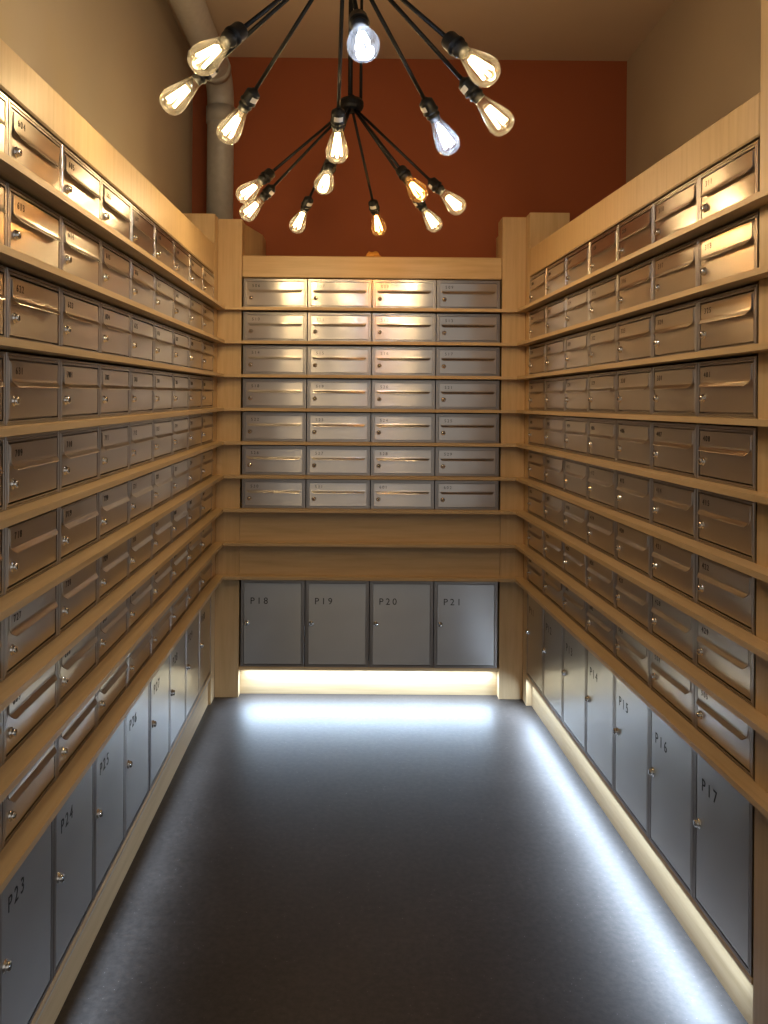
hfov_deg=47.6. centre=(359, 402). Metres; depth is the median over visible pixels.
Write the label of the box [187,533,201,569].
mailbox
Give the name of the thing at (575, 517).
mailbox
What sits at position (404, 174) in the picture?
socket
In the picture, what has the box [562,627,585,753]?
locker
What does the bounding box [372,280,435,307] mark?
mailbox
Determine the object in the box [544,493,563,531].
mailbox
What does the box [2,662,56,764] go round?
mailbox
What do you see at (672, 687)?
mailbox
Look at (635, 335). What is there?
mailbox
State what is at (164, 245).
mailbox
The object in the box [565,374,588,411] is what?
mailbox
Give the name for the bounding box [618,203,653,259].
mailbox
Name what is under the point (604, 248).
mailbox
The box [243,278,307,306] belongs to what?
mailbox
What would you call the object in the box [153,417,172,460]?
mailbox
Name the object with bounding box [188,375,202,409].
mailbox
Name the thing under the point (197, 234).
frame
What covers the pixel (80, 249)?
mailbox
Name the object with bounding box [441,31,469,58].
socket
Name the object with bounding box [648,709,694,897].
locker
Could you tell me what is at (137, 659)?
mailbox
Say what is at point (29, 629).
mailbox
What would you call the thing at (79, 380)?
mailbox
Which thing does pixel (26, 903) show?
locker
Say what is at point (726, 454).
mailbox
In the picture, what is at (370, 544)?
frame
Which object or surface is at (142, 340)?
mailbox
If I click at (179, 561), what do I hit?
mailbox
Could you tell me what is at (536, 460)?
mailbox
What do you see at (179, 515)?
mailbox
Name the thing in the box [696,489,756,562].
mailbox
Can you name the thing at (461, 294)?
mailbox
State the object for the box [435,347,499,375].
mailbox
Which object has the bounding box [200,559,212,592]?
mailbox
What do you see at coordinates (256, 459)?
mailbox
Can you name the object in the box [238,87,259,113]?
socket
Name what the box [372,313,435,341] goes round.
mailbox
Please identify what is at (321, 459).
mailbox
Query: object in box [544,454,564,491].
mailbox
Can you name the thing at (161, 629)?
mailbox
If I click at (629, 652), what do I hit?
mailbox
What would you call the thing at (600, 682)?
locker
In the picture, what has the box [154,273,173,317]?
mailbox
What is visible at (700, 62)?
wall
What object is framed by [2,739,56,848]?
mailbox
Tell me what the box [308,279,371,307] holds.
mailbox
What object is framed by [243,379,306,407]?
mailbox
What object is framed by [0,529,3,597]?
mailbox
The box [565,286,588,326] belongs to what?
mailbox
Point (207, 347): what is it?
mailbox
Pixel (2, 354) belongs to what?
mailbox
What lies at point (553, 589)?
mailbox
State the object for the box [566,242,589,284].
mailbox
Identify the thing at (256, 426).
mailbox
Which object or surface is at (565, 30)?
ceiling
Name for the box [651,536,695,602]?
mailbox
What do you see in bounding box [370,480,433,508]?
mailbox
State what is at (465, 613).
locker
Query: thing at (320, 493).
mailbox
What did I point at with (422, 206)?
socket
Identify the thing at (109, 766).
locker
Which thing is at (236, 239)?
pillar
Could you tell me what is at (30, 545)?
mailbox
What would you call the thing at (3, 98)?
mailbox
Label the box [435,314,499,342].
mailbox
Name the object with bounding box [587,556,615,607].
mailbox
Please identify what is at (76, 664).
mailbox
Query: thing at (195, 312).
mailbox
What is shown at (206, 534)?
mailbox
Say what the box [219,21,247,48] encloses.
socket
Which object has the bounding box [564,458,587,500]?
mailbox
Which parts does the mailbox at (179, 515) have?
door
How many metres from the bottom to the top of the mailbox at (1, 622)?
0.136 m
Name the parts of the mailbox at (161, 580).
door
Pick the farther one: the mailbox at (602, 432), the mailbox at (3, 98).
the mailbox at (602, 432)
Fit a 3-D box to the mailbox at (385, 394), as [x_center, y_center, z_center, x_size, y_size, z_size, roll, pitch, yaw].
[0.202,-0.039,4.103,0.296,0.136,0.110,0,0,0]
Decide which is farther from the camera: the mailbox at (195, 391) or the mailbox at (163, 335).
the mailbox at (195, 391)
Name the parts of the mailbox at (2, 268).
door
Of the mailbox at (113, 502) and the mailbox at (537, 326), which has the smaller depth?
the mailbox at (113, 502)
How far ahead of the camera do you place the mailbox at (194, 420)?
3.50 m
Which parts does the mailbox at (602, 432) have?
door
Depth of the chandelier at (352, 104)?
3.08 m
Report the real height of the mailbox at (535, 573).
0.136 m
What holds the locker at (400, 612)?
on the frame at (370, 544)
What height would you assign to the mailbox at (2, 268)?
0.136 m
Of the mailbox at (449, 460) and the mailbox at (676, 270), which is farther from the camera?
the mailbox at (449, 460)
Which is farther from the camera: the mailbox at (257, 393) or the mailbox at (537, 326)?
the mailbox at (257, 393)
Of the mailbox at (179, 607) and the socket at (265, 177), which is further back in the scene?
the mailbox at (179, 607)
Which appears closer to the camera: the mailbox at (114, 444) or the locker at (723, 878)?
the locker at (723, 878)
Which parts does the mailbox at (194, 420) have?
door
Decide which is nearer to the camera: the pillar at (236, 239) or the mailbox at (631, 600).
the mailbox at (631, 600)
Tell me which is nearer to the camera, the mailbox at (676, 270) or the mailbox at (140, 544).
the mailbox at (676, 270)
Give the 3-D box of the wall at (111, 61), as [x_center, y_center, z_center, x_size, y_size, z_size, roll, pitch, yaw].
[-0.935,-0.231,1.696,0.110,3.395,5.800,0,0,0]
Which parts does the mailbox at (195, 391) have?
door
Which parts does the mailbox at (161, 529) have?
door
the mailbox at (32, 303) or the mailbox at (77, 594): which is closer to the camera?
the mailbox at (32, 303)
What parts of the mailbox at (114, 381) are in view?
door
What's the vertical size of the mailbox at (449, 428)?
0.136 m
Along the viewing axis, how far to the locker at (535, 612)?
3.81 m
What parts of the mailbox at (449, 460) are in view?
door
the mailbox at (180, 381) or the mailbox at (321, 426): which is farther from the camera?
the mailbox at (321, 426)
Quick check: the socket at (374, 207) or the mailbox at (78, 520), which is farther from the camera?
the socket at (374, 207)
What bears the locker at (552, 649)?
on the frame at (550, 237)
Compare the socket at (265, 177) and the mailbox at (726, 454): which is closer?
the mailbox at (726, 454)
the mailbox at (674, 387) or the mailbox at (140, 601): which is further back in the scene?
the mailbox at (140, 601)
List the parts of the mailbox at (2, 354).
door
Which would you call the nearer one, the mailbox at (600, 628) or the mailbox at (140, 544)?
the mailbox at (140, 544)
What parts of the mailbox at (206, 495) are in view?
door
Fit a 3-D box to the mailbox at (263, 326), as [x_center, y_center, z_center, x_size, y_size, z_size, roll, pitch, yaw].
[-0.396,-0.355,4.101,0.296,0.136,0.110,0,0,0]
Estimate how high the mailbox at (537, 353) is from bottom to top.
0.136 m
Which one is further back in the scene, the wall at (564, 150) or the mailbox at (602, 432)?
the wall at (564, 150)
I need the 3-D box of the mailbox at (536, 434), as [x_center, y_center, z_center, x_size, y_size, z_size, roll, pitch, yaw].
[0.819,0.121,3.826,0.111,0.136,0.296,0,0,-2]
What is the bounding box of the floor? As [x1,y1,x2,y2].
[54,662,747,1023]
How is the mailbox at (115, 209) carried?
on the frame at (197, 234)
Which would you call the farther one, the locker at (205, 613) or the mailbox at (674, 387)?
the locker at (205, 613)
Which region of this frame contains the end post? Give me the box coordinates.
[753,0,767,1023]
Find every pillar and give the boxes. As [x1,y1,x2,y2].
[214,219,265,696]
[496,217,525,698]
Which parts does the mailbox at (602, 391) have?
door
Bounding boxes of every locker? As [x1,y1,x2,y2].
[0,819,53,1023]
[53,761,94,978]
[94,719,124,898]
[125,683,149,838]
[149,655,169,790]
[170,632,185,750]
[186,612,199,719]
[199,597,210,694]
[240,580,305,666]
[305,580,368,666]
[369,581,432,667]
[433,581,497,667]
[526,593,543,695]
[542,609,562,720]
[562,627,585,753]
[585,649,614,790]
[613,676,649,837]
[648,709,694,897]
[693,751,754,976]
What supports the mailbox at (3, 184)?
on the frame at (197, 234)
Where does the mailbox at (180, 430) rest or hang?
on the frame at (197, 234)
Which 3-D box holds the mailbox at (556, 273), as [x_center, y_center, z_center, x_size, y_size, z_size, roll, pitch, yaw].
[0.837,-0.501,3.526,0.111,0.136,0.296,0,0,-2]
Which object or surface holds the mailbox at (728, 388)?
on the frame at (550, 237)
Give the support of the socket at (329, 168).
attached to the chandelier at (352, 104)
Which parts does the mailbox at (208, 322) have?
door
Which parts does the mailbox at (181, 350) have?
door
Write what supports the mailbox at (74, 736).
on the frame at (197, 234)
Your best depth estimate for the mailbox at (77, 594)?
2.02 m
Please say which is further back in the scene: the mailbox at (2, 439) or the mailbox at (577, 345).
the mailbox at (577, 345)
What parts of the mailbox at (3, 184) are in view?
door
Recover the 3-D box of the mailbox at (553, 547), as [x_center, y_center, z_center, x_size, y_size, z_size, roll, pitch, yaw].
[0.827,0.588,3.526,0.111,0.136,0.296,0,0,-2]
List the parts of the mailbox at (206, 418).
door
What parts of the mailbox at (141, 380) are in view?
door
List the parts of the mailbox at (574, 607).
door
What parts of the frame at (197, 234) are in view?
panel, light strip, panel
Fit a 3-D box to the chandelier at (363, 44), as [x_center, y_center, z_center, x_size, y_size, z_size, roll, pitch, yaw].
[-0.044,-1.229,2.054,0.785,1.183,0.804,0,0,-23]
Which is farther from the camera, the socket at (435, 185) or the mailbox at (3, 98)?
the socket at (435, 185)
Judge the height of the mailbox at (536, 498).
0.136 m
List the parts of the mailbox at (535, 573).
door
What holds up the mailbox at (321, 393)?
on the frame at (370, 544)
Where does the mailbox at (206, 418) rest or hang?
on the frame at (197, 234)
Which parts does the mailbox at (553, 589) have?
door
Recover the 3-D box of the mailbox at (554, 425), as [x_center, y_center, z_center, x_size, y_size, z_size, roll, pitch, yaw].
[0.831,0.121,3.526,0.111,0.136,0.296,0,0,-2]
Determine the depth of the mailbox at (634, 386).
2.61 m
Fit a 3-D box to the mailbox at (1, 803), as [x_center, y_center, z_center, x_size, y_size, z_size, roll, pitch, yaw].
[-0.699,0.753,1.449,0.110,0.136,0.291,0,1,0]
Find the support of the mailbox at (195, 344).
on the frame at (197, 234)
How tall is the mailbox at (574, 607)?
0.136 m
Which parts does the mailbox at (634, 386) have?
door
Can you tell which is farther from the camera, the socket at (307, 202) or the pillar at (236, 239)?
the pillar at (236, 239)
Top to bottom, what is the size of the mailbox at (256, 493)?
0.136 m
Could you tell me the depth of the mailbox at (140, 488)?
2.61 m
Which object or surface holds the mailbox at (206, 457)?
on the frame at (197, 234)
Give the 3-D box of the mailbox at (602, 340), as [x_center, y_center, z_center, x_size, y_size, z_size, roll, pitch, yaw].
[0.858,-0.190,2.926,0.111,0.136,0.296,0,0,-2]
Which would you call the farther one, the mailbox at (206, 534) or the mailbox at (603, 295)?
the mailbox at (206, 534)
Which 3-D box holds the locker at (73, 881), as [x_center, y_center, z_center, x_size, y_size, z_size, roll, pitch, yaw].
[-0.705,1.041,2.024,0.111,0.402,0.291,0,1,0]
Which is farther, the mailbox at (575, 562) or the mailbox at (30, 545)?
the mailbox at (575, 562)
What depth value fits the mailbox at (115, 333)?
2.32 m
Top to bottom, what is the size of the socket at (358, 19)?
0.063 m
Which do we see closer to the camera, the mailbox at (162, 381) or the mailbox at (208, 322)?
the mailbox at (162, 381)
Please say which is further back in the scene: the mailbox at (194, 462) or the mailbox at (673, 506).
the mailbox at (194, 462)
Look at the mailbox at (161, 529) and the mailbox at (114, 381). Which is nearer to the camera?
the mailbox at (114, 381)
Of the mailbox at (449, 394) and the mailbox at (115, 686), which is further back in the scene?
the mailbox at (449, 394)
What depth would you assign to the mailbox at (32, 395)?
1.72 m
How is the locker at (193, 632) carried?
on the frame at (197, 234)
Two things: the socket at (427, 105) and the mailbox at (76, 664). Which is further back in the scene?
the socket at (427, 105)
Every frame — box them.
[0,39,224,1023]
[217,255,522,694]
[515,92,767,1023]
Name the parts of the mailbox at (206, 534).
door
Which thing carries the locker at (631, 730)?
on the frame at (550, 237)
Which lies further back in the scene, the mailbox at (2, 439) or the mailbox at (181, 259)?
the mailbox at (181, 259)
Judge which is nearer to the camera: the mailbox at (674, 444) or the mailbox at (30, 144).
the mailbox at (30, 144)
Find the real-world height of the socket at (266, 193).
0.062 m
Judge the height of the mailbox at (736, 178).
0.136 m
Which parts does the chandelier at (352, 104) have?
bulb, bulb, bulb, arm, arm, bulb, arm, arm, stem, arm, arm, bulb, arm, arm, bulb, bulb, bulb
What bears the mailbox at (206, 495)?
on the frame at (197, 234)
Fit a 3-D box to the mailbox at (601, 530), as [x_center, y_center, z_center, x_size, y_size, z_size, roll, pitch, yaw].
[0.853,0.432,2.926,0.110,0.136,0.296,0,0,-2]
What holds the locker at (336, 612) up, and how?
on the frame at (370, 544)
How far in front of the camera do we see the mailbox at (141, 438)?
2.61 m
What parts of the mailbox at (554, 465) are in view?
door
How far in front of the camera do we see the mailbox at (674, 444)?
2.31 m
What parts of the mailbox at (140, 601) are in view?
door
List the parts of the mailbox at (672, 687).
door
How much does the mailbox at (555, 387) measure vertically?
0.136 m
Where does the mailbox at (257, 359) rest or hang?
on the frame at (370, 544)
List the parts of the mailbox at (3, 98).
door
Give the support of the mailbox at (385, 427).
on the frame at (370, 544)
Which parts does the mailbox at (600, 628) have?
door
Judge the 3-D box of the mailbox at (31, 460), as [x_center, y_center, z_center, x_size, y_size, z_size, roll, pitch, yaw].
[-0.696,0.128,1.743,0.110,0.136,0.291,0,0,0]
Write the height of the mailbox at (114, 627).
0.136 m
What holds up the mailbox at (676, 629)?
on the frame at (550, 237)
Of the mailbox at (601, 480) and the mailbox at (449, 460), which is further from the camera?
the mailbox at (449, 460)
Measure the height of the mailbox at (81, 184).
0.136 m
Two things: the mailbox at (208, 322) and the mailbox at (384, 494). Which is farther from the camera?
the mailbox at (384, 494)
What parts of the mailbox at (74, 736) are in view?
door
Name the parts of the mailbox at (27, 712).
door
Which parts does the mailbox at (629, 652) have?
door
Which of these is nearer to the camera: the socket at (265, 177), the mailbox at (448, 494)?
the socket at (265, 177)
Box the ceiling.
[166,0,674,60]
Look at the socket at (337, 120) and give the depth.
2.36 m
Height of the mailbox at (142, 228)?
0.136 m
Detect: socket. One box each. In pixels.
[192,59,218,85]
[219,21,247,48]
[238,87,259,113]
[257,168,274,185]
[259,184,275,200]
[300,196,313,212]
[323,159,336,175]
[330,107,345,132]
[348,9,369,35]
[368,199,379,215]
[396,165,411,182]
[412,195,426,211]
[419,96,439,122]
[427,177,444,194]
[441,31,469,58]
[459,76,484,103]
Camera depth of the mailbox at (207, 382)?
3.79 m
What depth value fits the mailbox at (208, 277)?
3.79 m
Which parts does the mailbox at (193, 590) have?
door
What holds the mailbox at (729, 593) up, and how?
on the frame at (550, 237)
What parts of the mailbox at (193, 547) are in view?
door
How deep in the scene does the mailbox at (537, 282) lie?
3.81 m
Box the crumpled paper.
[365,251,380,256]
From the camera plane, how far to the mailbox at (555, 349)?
3.51 m
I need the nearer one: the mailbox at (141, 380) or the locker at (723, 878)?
the locker at (723, 878)
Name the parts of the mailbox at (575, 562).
door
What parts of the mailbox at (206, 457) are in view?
door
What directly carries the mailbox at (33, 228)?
on the frame at (197, 234)
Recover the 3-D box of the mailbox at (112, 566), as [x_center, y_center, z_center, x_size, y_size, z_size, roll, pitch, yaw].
[-0.703,0.434,2.332,0.110,0.136,0.291,1,1,0]
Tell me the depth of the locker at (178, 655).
3.21 m
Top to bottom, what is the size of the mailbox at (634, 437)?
0.136 m
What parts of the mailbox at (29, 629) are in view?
door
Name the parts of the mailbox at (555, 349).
door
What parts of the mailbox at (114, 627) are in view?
door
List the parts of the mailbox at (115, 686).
door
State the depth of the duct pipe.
4.39 m
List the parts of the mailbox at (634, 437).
door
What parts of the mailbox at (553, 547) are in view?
door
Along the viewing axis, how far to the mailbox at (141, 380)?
2.61 m
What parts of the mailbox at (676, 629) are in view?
door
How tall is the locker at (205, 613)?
0.402 m
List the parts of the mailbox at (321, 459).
door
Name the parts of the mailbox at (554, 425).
door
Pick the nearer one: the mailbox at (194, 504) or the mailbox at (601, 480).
the mailbox at (601, 480)
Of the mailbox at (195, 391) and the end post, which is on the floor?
the end post
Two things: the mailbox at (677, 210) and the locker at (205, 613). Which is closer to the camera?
the mailbox at (677, 210)
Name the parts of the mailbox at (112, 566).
door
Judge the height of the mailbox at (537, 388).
0.136 m
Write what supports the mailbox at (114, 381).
on the frame at (197, 234)
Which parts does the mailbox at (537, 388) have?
door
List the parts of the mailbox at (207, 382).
door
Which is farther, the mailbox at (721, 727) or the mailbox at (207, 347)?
the mailbox at (207, 347)
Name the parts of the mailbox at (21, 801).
door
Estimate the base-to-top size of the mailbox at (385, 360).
0.136 m
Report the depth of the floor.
2.47 m
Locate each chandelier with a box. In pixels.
[159,0,513,163]
[236,0,465,235]
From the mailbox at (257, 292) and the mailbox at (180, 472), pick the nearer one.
the mailbox at (180, 472)
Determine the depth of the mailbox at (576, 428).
3.21 m
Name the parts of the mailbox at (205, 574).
door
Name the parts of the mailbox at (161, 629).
door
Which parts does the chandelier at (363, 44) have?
bulb, bulb, bulb, arm, arm, arm, bulb, arm, arm, bulb, arm, arm, arm, bulb, bulb, bulb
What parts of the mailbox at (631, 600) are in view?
door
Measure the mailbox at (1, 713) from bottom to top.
0.136 m
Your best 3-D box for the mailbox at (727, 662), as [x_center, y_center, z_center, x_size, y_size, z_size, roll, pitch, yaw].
[0.887,0.588,2.027,0.110,0.136,0.296,0,0,-2]
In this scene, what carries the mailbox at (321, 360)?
on the frame at (370, 544)
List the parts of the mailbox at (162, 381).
door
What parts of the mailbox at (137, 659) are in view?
door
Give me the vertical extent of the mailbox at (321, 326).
0.136 m
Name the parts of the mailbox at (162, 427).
door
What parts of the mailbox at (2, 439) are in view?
door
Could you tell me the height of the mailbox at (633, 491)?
0.136 m
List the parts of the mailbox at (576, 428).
door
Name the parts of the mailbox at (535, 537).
door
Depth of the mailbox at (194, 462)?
3.50 m
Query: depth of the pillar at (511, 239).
4.06 m
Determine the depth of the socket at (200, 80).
2.04 m
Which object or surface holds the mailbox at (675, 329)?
on the frame at (550, 237)
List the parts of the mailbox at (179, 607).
door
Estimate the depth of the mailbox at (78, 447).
2.02 m
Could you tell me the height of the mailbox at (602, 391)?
0.136 m
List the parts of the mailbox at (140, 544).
door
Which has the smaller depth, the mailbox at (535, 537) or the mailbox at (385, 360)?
the mailbox at (535, 537)
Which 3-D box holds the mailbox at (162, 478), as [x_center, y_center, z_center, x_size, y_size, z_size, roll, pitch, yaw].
[-0.706,0.273,2.921,0.111,0.136,0.290,0,0,0]
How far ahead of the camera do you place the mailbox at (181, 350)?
3.20 m
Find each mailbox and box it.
[0,91,7,154]
[0,178,6,245]
[0,265,5,336]
[0,351,5,425]
[0,437,4,511]
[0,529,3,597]
[0,620,2,682]
[0,711,2,766]
[0,803,1,851]
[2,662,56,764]
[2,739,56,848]
[3,585,57,679]
[4,508,58,594]
[5,352,59,425]
[5,431,58,510]
[6,267,60,345]
[7,182,60,268]
[8,98,61,191]
[57,626,97,706]
[57,693,96,777]
[58,493,98,563]
[58,559,97,634]
[59,426,98,492]
[60,287,99,352]
[60,359,99,420]
[61,216,100,285]
[62,144,100,219]
[97,598,128,664]
[97,658,127,725]
[98,481,129,540]
[98,540,128,602]
[99,364,129,417]
[99,422,129,478]
[100,240,130,298]
[100,302,130,357]
[101,178,131,239]
[127,630,151,687]
[128,472,152,523]
[128,525,152,577]
[128,577,152,631]
[129,367,153,414]
[129,419,153,468]
[130,259,154,308]
[130,313,154,361]
[131,204,154,256]
[151,607,171,655]
[152,464,172,509]
[152,512,171,558]
[152,560,171,606]
[153,370,173,412]
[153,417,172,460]
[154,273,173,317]
[154,322,173,364]
[155,225,174,269]
[171,502,187,542]
[171,545,187,586]
[171,588,187,630]
[172,373,188,410]
[172,415,188,454]
[172,458,188,498]
[173,285,189,323]
[173,329,189,367]
[174,241,190,280]
[187,493,201,529]
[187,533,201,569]
[187,573,200,609]
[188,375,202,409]
[188,413,202,449]
[188,453,201,489]
[189,255,202,290]
[189,294,202,329]
[189,335,202,369]
[200,523,212,555]
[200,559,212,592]
[201,376,213,408]
[201,412,213,445]
[201,449,213,481]
[201,486,212,518]
[202,302,214,334]
[202,339,213,371]
[203,266,214,297]
[242,412,306,441]
[242,445,306,474]
[242,478,305,507]
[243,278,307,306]
[243,312,307,340]
[243,345,307,374]
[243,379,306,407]
[306,445,369,475]
[306,479,369,508]
[307,346,370,374]
[307,379,370,408]
[307,412,370,441]
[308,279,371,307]
[308,312,370,340]
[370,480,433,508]
[371,346,434,375]
[371,380,434,408]
[371,413,434,442]
[371,446,434,475]
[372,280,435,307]
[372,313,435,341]
[434,413,498,442]
[434,446,498,476]
[434,480,498,509]
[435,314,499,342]
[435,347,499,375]
[435,380,498,409]
[436,280,499,308]
[527,486,544,520]
[527,522,543,557]
[527,558,543,594]
[528,379,545,410]
[528,415,558,447]
[528,450,544,484]
[529,268,546,302]
[529,305,545,338]
[529,342,545,374]
[543,570,563,611]
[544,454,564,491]
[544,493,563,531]
[544,531,563,571]
[545,336,565,371]
[545,377,564,411]
[545,416,576,451]
[546,257,565,294]
[546,297,565,333]
[563,543,586,587]
[563,586,586,632]
[564,417,595,455]
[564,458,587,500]
[564,500,587,543]
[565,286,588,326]
[565,330,588,369]
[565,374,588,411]
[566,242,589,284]
[586,603,614,656]
[587,510,615,559]
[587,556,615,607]
[588,371,616,413]
[588,418,632,461]
[588,464,615,510]
[589,225,617,272]
[589,274,617,319]
[589,322,617,365]
[615,573,650,632]
[615,624,649,687]
[616,420,669,468]
[616,470,651,523]
[616,522,650,578]
[617,312,652,362]
[617,367,652,414]
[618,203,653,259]
[618,258,653,310]
[650,594,695,664]
[650,651,694,727]
[651,478,696,540]
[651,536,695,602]
[652,362,697,415]
[652,422,724,478]
[653,238,698,299]
[653,300,697,357]
[654,176,698,241]
[695,620,755,706]
[695,685,754,778]
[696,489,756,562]
[696,554,755,634]
[697,356,757,418]
[697,424,757,490]
[698,211,759,285]
[698,283,758,351]
[699,139,759,219]
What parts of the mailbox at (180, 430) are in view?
door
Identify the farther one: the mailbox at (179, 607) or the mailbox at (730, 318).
the mailbox at (179, 607)
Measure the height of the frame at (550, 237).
2.251 m
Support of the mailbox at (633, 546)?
on the frame at (550, 237)
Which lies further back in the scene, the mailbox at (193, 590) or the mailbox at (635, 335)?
the mailbox at (193, 590)
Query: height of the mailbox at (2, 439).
0.136 m
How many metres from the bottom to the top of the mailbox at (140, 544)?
0.136 m
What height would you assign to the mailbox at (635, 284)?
0.136 m
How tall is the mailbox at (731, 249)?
0.136 m
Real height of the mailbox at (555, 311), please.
0.136 m
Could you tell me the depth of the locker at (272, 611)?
4.06 m
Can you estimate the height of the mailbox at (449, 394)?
0.136 m
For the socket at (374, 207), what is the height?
0.062 m
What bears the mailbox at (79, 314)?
on the frame at (197, 234)
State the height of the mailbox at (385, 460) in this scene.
0.136 m
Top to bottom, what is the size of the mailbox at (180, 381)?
0.136 m
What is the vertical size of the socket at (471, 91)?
0.063 m
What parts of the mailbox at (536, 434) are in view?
door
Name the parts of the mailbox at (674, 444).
door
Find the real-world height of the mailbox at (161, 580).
0.136 m
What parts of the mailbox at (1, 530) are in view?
door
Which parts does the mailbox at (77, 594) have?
door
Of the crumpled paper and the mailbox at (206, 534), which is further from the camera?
the crumpled paper
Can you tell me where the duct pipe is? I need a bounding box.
[169,0,234,218]
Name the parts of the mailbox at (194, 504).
door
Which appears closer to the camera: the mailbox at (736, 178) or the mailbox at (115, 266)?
the mailbox at (736, 178)
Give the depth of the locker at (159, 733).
2.90 m
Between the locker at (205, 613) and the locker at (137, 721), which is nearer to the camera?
the locker at (137, 721)
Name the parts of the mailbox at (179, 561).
door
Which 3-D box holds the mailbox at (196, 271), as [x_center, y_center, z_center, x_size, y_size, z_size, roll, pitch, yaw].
[-0.704,-0.510,3.510,0.111,0.136,0.290,0,0,0]
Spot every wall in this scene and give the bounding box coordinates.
[0,0,192,212]
[192,57,626,661]
[626,0,760,182]
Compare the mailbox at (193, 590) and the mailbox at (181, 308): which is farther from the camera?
the mailbox at (193, 590)
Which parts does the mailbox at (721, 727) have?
door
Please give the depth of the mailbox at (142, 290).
2.61 m

